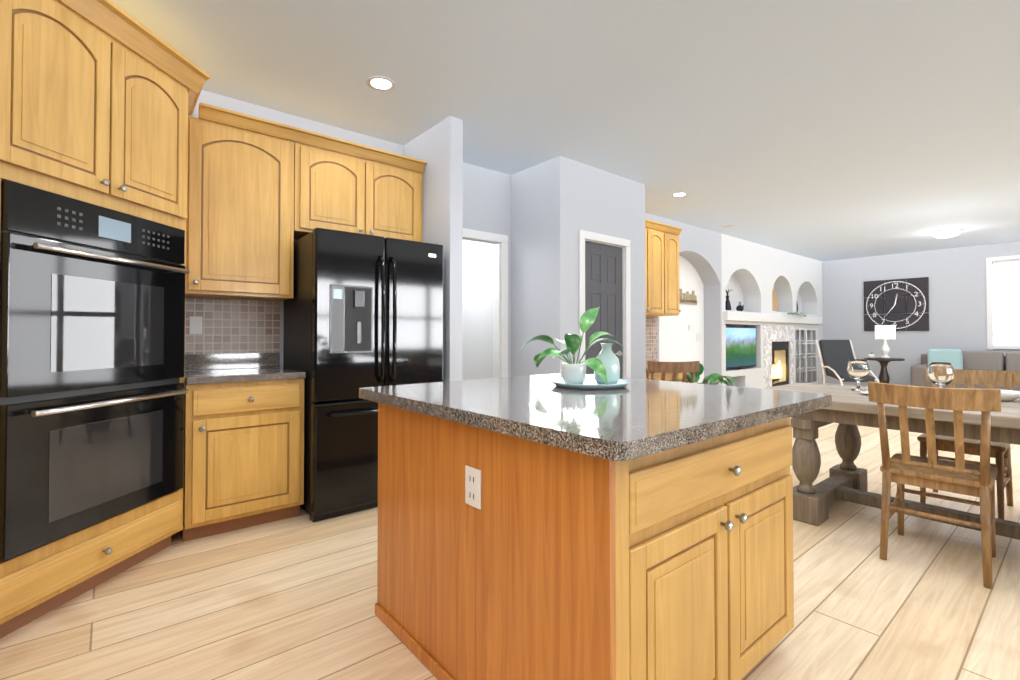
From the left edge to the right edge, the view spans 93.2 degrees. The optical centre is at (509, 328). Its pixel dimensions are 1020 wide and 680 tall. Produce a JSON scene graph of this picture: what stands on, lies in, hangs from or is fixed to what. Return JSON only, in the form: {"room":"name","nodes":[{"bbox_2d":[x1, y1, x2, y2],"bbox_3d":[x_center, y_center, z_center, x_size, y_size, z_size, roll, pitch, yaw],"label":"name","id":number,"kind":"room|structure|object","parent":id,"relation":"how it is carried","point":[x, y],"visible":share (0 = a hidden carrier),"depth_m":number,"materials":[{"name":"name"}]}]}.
{"room":"kitchen","nodes":[
{"label":"kitchen","id":0,"kind":"room"},
{"bbox_2d":[185,90,510,376],"bbox_3d":[-1.600,-0.189,3.583,4.100,2.760,0.100,1,-1,-40],"label":"wall","id":1,"kind":"structure","parent":0,"point":[487,192],"depth_m":4.55,"materials":[{"name":"grey paint"}]},
{"bbox_2d":[0,0,19,175],"bbox_3d":[-2.528,-0.996,1.537,1.341,0.885,0.599,0,-1,5],"label":"upper cabinet","id":2,"kind":"object","parent":1,"relation":"attached to","point":[9,9],"depth_m":1.77,"materials":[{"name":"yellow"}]},
{"bbox_2d":[20,0,191,223],"bbox_3d":[-2.464,-0.986,2.232,1.341,0.885,0.920,0,-1,5],"label":"upper cabinet","id":3,"kind":"object","parent":1,"relation":"attached to","point":[98,100],"depth_m":2.13,"materials":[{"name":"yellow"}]},
{"bbox_2d":[192,68,207,113],"bbox_3d":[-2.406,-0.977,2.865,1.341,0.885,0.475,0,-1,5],"label":"crown molding","id":4,"kind":"structure","parent":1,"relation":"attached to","point":[198,78],"depth_m":2.68,"materials":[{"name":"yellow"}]},
{"bbox_2d":[185,298,279,369],"bbox_3d":[-1.889,0.035,3.263,0.618,0.468,0.014,1,-1,-40],"label":"backsplash","id":5,"kind":"structure","parent":1,"relation":"attached to","point":[226,334],"depth_m":3.26,"materials":[{"name":"tile"}]},
{"bbox_2d":[185,102,296,300],"bbox_3d":[-1.781,-0.768,3.143,0.618,1.125,0.342,1,-1,-40],"label":"upper cabinet","id":6,"kind":"object","parent":1,"relation":"attached to","point":[240,220],"depth_m":3.00,"materials":[{"name":"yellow wood"}]},
{"bbox_2d":[294,142,421,241],"bbox_3d":[-1.157,-0.951,3.643,0.965,0.594,0.374,1,-1,-40],"label":"upper cabinet","id":7,"kind":"object","parent":1,"relation":"attached to","point":[333,190],"visible":0.77,"depth_m":3.47,"materials":[{"name":"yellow wood"}]},
{"bbox_2d":[463,228,507,377],"bbox_3d":[-0.405,0.135,4.559,0.910,2.140,0.117,1,-1,-40],"label":"door frame","id":8,"kind":"structure","parent":1,"relation":"attached to","point":[500,309],"depth_m":4.78,"materials":[{"name":"white wood"}]},
{"bbox_2d":[401,116,464,381],"bbox_3d":[-0.628,-0.186,3.845,0.110,2.760,0.720,1,-1,-40],"label":"wall","id":9,"kind":"structure","parent":0,"point":[458,194],"depth_m":3.59,"materials":[{"name":"grey paint"}]},
{"bbox_2d":[462,240,493,379],"bbox_3d":[-0.304,-0.164,5.388,0.100,2.760,1.020,1,-1,-40],"label":"door","id":10,"kind":"structure","parent":0,"point":[477,319],"depth_m":5.36,"materials":[{"name":"white"}]},
{"bbox_2d":[0,417,1019,679],"bbox_3d":[3.836,1.226,3.945,13.350,0.060,8.900,1,-1,-40],"label":"floor","id":11,"kind":"structure","parent":0,"point":[290,599],"depth_m":2.01,"materials":[{"name":"brown wood"}]},
{"bbox_2d":[0,172,185,638],"bbox_3d":[-2.464,0.313,2.202,1.343,1.715,0.908,0,-1,5],"label":"tall cabinet","id":12,"kind":"object","parent":11,"relation":"on","point":[34,583],"depth_m":2.06,"materials":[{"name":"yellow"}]},
{"bbox_2d":[0,180,189,561],"bbox_3d":[-2.054,0.159,2.194,0.659,1.392,0.845,0,-1,5],"label":"wall oven","id":13,"kind":"object","parent":12,"relation":"in","point":[93,391],"visible":0.98,"depth_m":2.03,"materials":[{"name":"black metal"}]},
{"bbox_2d":[179,367,305,541],"bbox_3d":[-1.690,0.725,3.013,0.618,0.915,0.626,1,-1,-40],"label":"base cabinet","id":14,"kind":"object","parent":11,"relation":"on","point":[244,448],"visible":0.96,"depth_m":2.79,"materials":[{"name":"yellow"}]},
{"bbox_2d":[283,228,443,521],"bbox_3d":[-1.033,0.289,3.450,0.910,1.800,0.778,1,-1,-40],"label":"fridge","id":15,"kind":"object","parent":11,"relation":"on","point":[362,310],"visible":0.79,"depth_m":3.09,"materials":[{"name":"black metal"}]},
{"bbox_2d":[374,401,793,679],"bbox_3d":[0.252,0.729,1.849,1.072,0.874,1.234,1,-1,-40],"label":"kitchen island","id":16,"kind":"object","parent":11,"relation":"on","point":[637,529],"depth_m":1.36,"materials":[{"name":"brown wood"}]},
{"bbox_2d":[465,465,480,509],"bbox_3d":[-0.113,0.480,1.463,0.009,0.116,0.078,1,-1,-40],"label":"outlet","id":17,"kind":"object","parent":16,"relation":"attached to","point":[473,487],"visible":1,"depth_m":1.46,"materials":[{"name":"white plastic"}]},
{"bbox_2d":[359,373,831,464],"bbox_3d":[0.288,0.273,1.953,1.310,0.038,1.390,1,-1,-40],"label":"island countertop","id":18,"kind":"structure","parent":16,"relation":"on","point":[640,419],"depth_m":1.50,"materials":[{"name":"grey stone"}]},
{"bbox_2d":[550,377,629,389],"bbox_3d":[0.356,0.242,2.146,0.352,0.024,0.352,1,-1,-40],"label":"tray","id":19,"kind":"object","parent":18,"relation":"on","point":[590,383],"visible":0.79,"depth_m":2.02,"materials":[{"name":"white"}]},
{"bbox_2d":[519,307,623,384],"bbox_3d":[0.262,0.070,2.159,0.409,0.347,0.457,1,-1,-40],"label":"potted plant","id":20,"kind":"object","parent":19,"relation":"on","point":[573,372],"visible":0.98,"depth_m":2.11,"materials":[{"name":"green plant"}]},
{"bbox_2d":[594,343,619,383],"bbox_3d":[0.436,0.154,2.169,0.116,0.178,0.116,1,-1,-40],"label":"vase","id":21,"kind":"object","parent":19,"relation":"on","point":[608,357],"visible":0.9,"depth_m":2.13,"materials":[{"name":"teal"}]},
{"bbox_2d":[646,363,688,382],"bbox_3d":[1.693,0.830,5.803,1.000,0.785,0.656,1,-1,-40],"label":"desk","id":22,"kind":"object","parent":11,"relation":"on","point":[657,376],"visible":0.06,"depth_m":5.49,"materials":[{"name":"brown wood"}]},
{"bbox_2d":[647,361,699,382],"bbox_3d":[1.531,0.756,4.726,0.480,0.906,0.545,0,-1,-1],"label":"chair","id":23,"kind":"object","parent":11,"relation":"on","point":[674,368],"visible":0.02,"depth_m":4.49,"materials":[{"name":"brown wood"}]},
{"bbox_2d":[676,364,734,385],"bbox_3d":[2.063,0.779,5.169,0.566,0.868,0.594,1,-1,-40],"label":"floor plant","id":24,"kind":"object","parent":11,"relation":"on","point":[713,377],"visible":0.27,"depth_m":5.14,"materials":[{"name":"green plant"}]},
{"bbox_2d":[816,340,879,385],"bbox_3d":[6.228,0.733,8.902,0.652,1.059,0.945,0,-1,5],"label":"armchair","id":25,"kind":"object","parent":11,"relation":"on","point":[837,355],"visible":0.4,"depth_m":9.14,"materials":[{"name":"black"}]},
{"bbox_2d":[864,358,904,383],"bbox_3d":[6.967,0.908,8.983,0.610,0.720,0.610,1,-1,-40],"label":"side table","id":26,"kind":"object","parent":11,"relation":"on","point":[883,377],"visible":0.69,"depth_m":8.92,"materials":[{"name":"brown wood"}]},
{"bbox_2d":[867,352,874,357],"bbox_3d":[6.756,0.483,9.025,0.120,0.126,0.125,1,-1,-40],"label":"succulent","id":27,"kind":"object","parent":26,"relation":"on","point":[871,355],"visible":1,"depth_m":9.00,"materials":[{"name":"green plant"}]},
{"bbox_2d":[875,325,895,357],"bbox_3d":[7.003,0.241,8.997,0.300,0.610,0.300,1,-1,-40],"label":"lamp","id":28,"kind":"object","parent":26,"relation":"on","point":[884,332],"visible":0.96,"depth_m":8.92,"materials":[{"name":"white ceramic"}]},
{"bbox_2d":[761,383,1019,539],"bbox_3d":[2.747,0.796,2.578,1.040,0.760,2.580,1,-1,-40],"label":"dining table","id":29,"kind":"object","parent":11,"relation":"on","point":[849,410],"visible":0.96,"depth_m":2.93,"materials":[{"name":"brown wood"}]},
{"bbox_2d":[847,359,869,390],"bbox_3d":[2.404,0.319,3.327,0.129,0.214,0.129,1,-1,-40],"label":"goblet","id":30,"kind":"object","parent":29,"relation":"on","point":[858,370],"visible":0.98,"depth_m":3.29,"materials":[{"name":"clear glass"}]},
{"bbox_2d":[927,362,954,387],"bbox_3d":[2.631,0.313,2.944,0.129,0.214,0.129,1,-1,-40],"label":"goblet","id":31,"kind":"object","parent":29,"relation":"on","point":[940,374],"visible":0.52,"depth_m":2.90,"materials":[{"name":"clear glass"}]},
{"bbox_2d":[1001,390,1019,400],"bbox_3d":[2.869,0.391,2.828,0.210,0.055,0.210,1,-1,-40],"label":"bowl","id":32,"kind":"object","parent":29,"relation":"on","point":[1009,395],"visible":0.31,"depth_m":2.75,"materials":[{"name":"white ceramic"}]},
{"bbox_2d":[868,381,1000,588],"bbox_3d":[2.175,0.724,2.458,0.545,0.906,0.480,1,-1,-43],"label":"chair","id":33,"kind":"object","parent":11,"relation":"on","point":[958,475],"visible":1,"depth_m":2.34,"materials":[{"name":"brown wood"}]},
{"bbox_2d":[911,349,1019,397],"bbox_3d":[8.198,0.801,8.012,0.910,0.906,2.270,1,-1,-40],"label":"sofa","id":34,"kind":"object","parent":11,"relation":"on","point":[982,360],"visible":0.52,"depth_m":8.37,"materials":[{"name":"grey fabric"}]},
{"bbox_2d":[917,367,1019,519],"bbox_3d":[3.086,0.735,3.263,0.545,0.906,0.480,1,-1,-40],"label":"chair","id":35,"kind":"object","parent":11,"relation":"on","point":[1000,453],"visible":0.48,"depth_m":3.22,"materials":[{"name":"brown wood"}]},
{"bbox_2d":[111,0,1019,260],"bbox_3d":[3.836,-1.614,3.986,13.350,0.100,8.900,1,-1,-40],"label":"ceiling","id":36,"kind":"structure","parent":0,"point":[824,130],"depth_m":3.21,"materials":[{"name":"white paint"}]},
{"bbox_2d":[366,76,394,90],"bbox_3d":[-0.830,-1.574,3.098,0.180,0.004,0.180,1,-1,-40],"label":"recessed light","id":37,"kind":"object","parent":36,"relation":"in","point":[381,83],"visible":1,"depth_m":3.09,"materials":[{"name":"white plastic"}]},
{"bbox_2d":[671,192,687,196],"bbox_3d":[1.944,-1.540,5.533,0.180,0.004,0.180,1,-1,-40],"label":"recessed light","id":38,"kind":"object","parent":36,"relation":"in","point":[680,194],"visible":1,"depth_m":5.52,"materials":[{"name":"white"}]},
{"bbox_2d":[722,225,735,227],"bbox_3d":[3.235,-1.516,7.125,0.200,0.006,0.200,1,-1,-40],"label":"ceiling vent","id":39,"kind":"object","parent":36,"relation":"in","point":[727,226],"visible":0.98,"depth_m":7.13,"materials":[{"name":"white metal"}]},
{"bbox_2d":[930,228,962,237],"bbox_3d":[6.737,-1.464,7.448,0.390,0.100,0.390,1,-1,-40],"label":"flush ceiling light","id":40,"kind":"object","parent":36,"relation":"attached to","point":[946,233],"visible":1,"depth_m":7.35,"materials":[{"name":"white"}]},
{"bbox_2d":[511,156,645,378],"bbox_3d":[0.697,-0.169,5.043,1.300,2.760,0.790,1,-1,-40],"label":"wall","id":41,"kind":"structure","parent":0,"point":[558,203],"depth_m":4.61,"materials":[{"name":"grey paint"}]},
{"bbox_2d":[585,241,623,376],"bbox_3d":[0.926,0.182,4.732,0.596,2.026,0.094,1,-1,-40],"label":"pantry door","id":42,"kind":"structure","parent":41,"relation":"in","point":[603,277],"depth_m":4.75,"materials":[{"name":"grey wood"}]},
{"bbox_2d":[579,230,630,377],"bbox_3d":[0.908,0.145,4.753,0.770,2.125,0.117,1,-1,-40],"label":"door frame","id":43,"kind":"structure","parent":41,"relation":"attached to","point":[626,291],"depth_m":4.91,"materials":[{"name":"white wood"}]},
{"bbox_2d":[645,213,721,384],"bbox_3d":[2.060,-0.143,6.806,3.050,2.760,0.380,1,-1,-40],"label":"wall","id":44,"kind":"structure","parent":0,"point":[700,268],"depth_m":7.54,"materials":[{"name":"grey paint"}]},
{"bbox_2d":[646,316,656,361],"bbox_3d":[1.566,0.130,6.137,1.060,0.595,0.008,1,-1,-40],"label":"backsplash","id":45,"kind":"structure","parent":44,"relation":"attached to","point":[651,338],"depth_m":6.39,"materials":[{"name":"tile"}]},
{"bbox_2d":[645,219,682,315],"bbox_3d":[1.690,-0.733,6.001,1.060,1.115,0.382,1,-1,-40],"label":"upper cabinet","id":46,"kind":"object","parent":44,"relation":"attached to","point":[662,267],"visible":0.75,"depth_m":5.96,"materials":[{"name":"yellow wood"}]},
{"bbox_2d":[679,289,696,304],"bbox_3d":[2.775,-0.498,7.508,0.500,0.230,0.018,1,-1,-40],"label":"family sign","id":47,"kind":"object","parent":44,"relation":"attached to","point":[688,298],"visible":0.98,"depth_m":7.50,"materials":[{"name":"beige wood"}]},
{"bbox_2d":[688,325,692,330],"bbox_3d":[2.830,-0.018,7.544,0.120,0.090,0.023,1,-1,-40],"label":"thermostat","id":48,"kind":"object","parent":44,"relation":"attached to","point":[690,327],"visible":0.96,"depth_m":7.51,"materials":[{"name":"white plastic"}]},
{"bbox_2d":[696,334,700,340],"bbox_3d":[3.017,0.139,7.708,0.140,0.120,0.006,1,-1,-40],"label":"switch plate","id":49,"kind":"object","parent":44,"relation":"attached to","point":[698,337],"visible":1,"depth_m":7.70,"materials":[{"name":"white plastic"}]},
{"bbox_2d":[721,234,822,388],"bbox_3d":[5.018,-0.109,9.231,4.600,2.760,0.470,1,-1,-40],"label":"wall","id":50,"kind":"structure","parent":0,"point":[754,275],"depth_m":8.76,"materials":[{"name":"white paint"}]},
{"bbox_2d":[726,326,755,369],"bbox_3d":[3.862,0.326,8.206,1.160,0.719,0.160,1,-1,-40],"label":"screen","id":51,"kind":"object","parent":50,"relation":"attached to","point":[740,348],"visible":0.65,"depth_m":8.14,"materials":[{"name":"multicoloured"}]},
{"bbox_2d":[772,288,777,310],"bbox_3d":[5.010,-0.611,9.248,0.560,0.548,0.132,1,-1,-40],"label":"figurine","id":52,"kind":"object","parent":50,"relation":"in","point":[774,302],"visible":0.35,"depth_m":9.34,"materials":[{"name":"brown"}]},
{"bbox_2d":[772,342,788,386],"bbox_3d":[5.029,0.675,9.160,0.840,0.860,0.183,1,-1,-40],"label":"fireplace insert","id":53,"kind":"object","parent":50,"relation":"in","point":[776,372],"visible":0.58,"depth_m":9.21,"materials":[{"name":"black metal"}]},
{"bbox_2d":[787,312,805,316],"bbox_3d":[5.545,-0.274,9.302,0.897,0.114,0.123,1,-1,-40],"label":"garland","id":54,"kind":"object","parent":50,"relation":"attached to","point":[792,313],"visible":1,"depth_m":9.28,"materials":[{"name":"green plant"}]},
{"bbox_2d":[794,328,817,383],"bbox_3d":[5.999,0.572,10.013,1.260,1.170,0.286,1,-1,-40],"label":"shelf","id":55,"kind":"object","parent":50,"relation":"in","point":[805,367],"visible":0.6,"depth_m":9.90,"materials":[{"name":"white"}]},
{"bbox_2d":[822,241,1019,385],"bbox_3d":[9.117,-0.129,7.820,0.100,2.760,7.880,1,-1,-40],"label":"wall","id":56,"kind":"structure","parent":0,"point":[957,294],"depth_m":9.27,"materials":[{"name":"grey paint"}]},
{"bbox_2d":[825,383,867,386],"bbox_3d":[9.142,1.194,7.680,0.013,0.110,7.260,1,-1,-40],"label":"baseboard","id":57,"kind":"structure","parent":56,"relation":"attached to","point":[844,385],"depth_m":10.18,"materials":[{"name":"white wood"}]},
{"bbox_2d":[864,277,928,330],"bbox_3d":[7.610,-0.470,9.531,0.032,1.018,1.018,1,-1,-40],"label":"wall clock","id":58,"kind":"object","parent":56,"relation":"attached to","point":[903,302],"visible":1,"depth_m":9.48,"materials":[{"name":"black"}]},
{"bbox_2d":[986,255,1019,349],"bbox_3d":[9.161,-0.455,7.744,0.135,1.890,2.400,1,-1,-40],"label":"window","id":59,"kind":"structure","parent":56,"relation":"in","point":[1006,303],"depth_m":8.48,"materials":[{"name":"white"}]},
{"bbox_2d":[992,259,1019,345],"bbox_3d":[9.149,-0.455,7.734,0.026,1.488,1.992,1,-1,-40],"label":"window blinds","id":60,"kind":"object","parent":59,"relation":"attached to","point":[1006,331],"visible":0.88,"depth_m":8.37,"materials":[{"name":"white plastic"}]}
]}

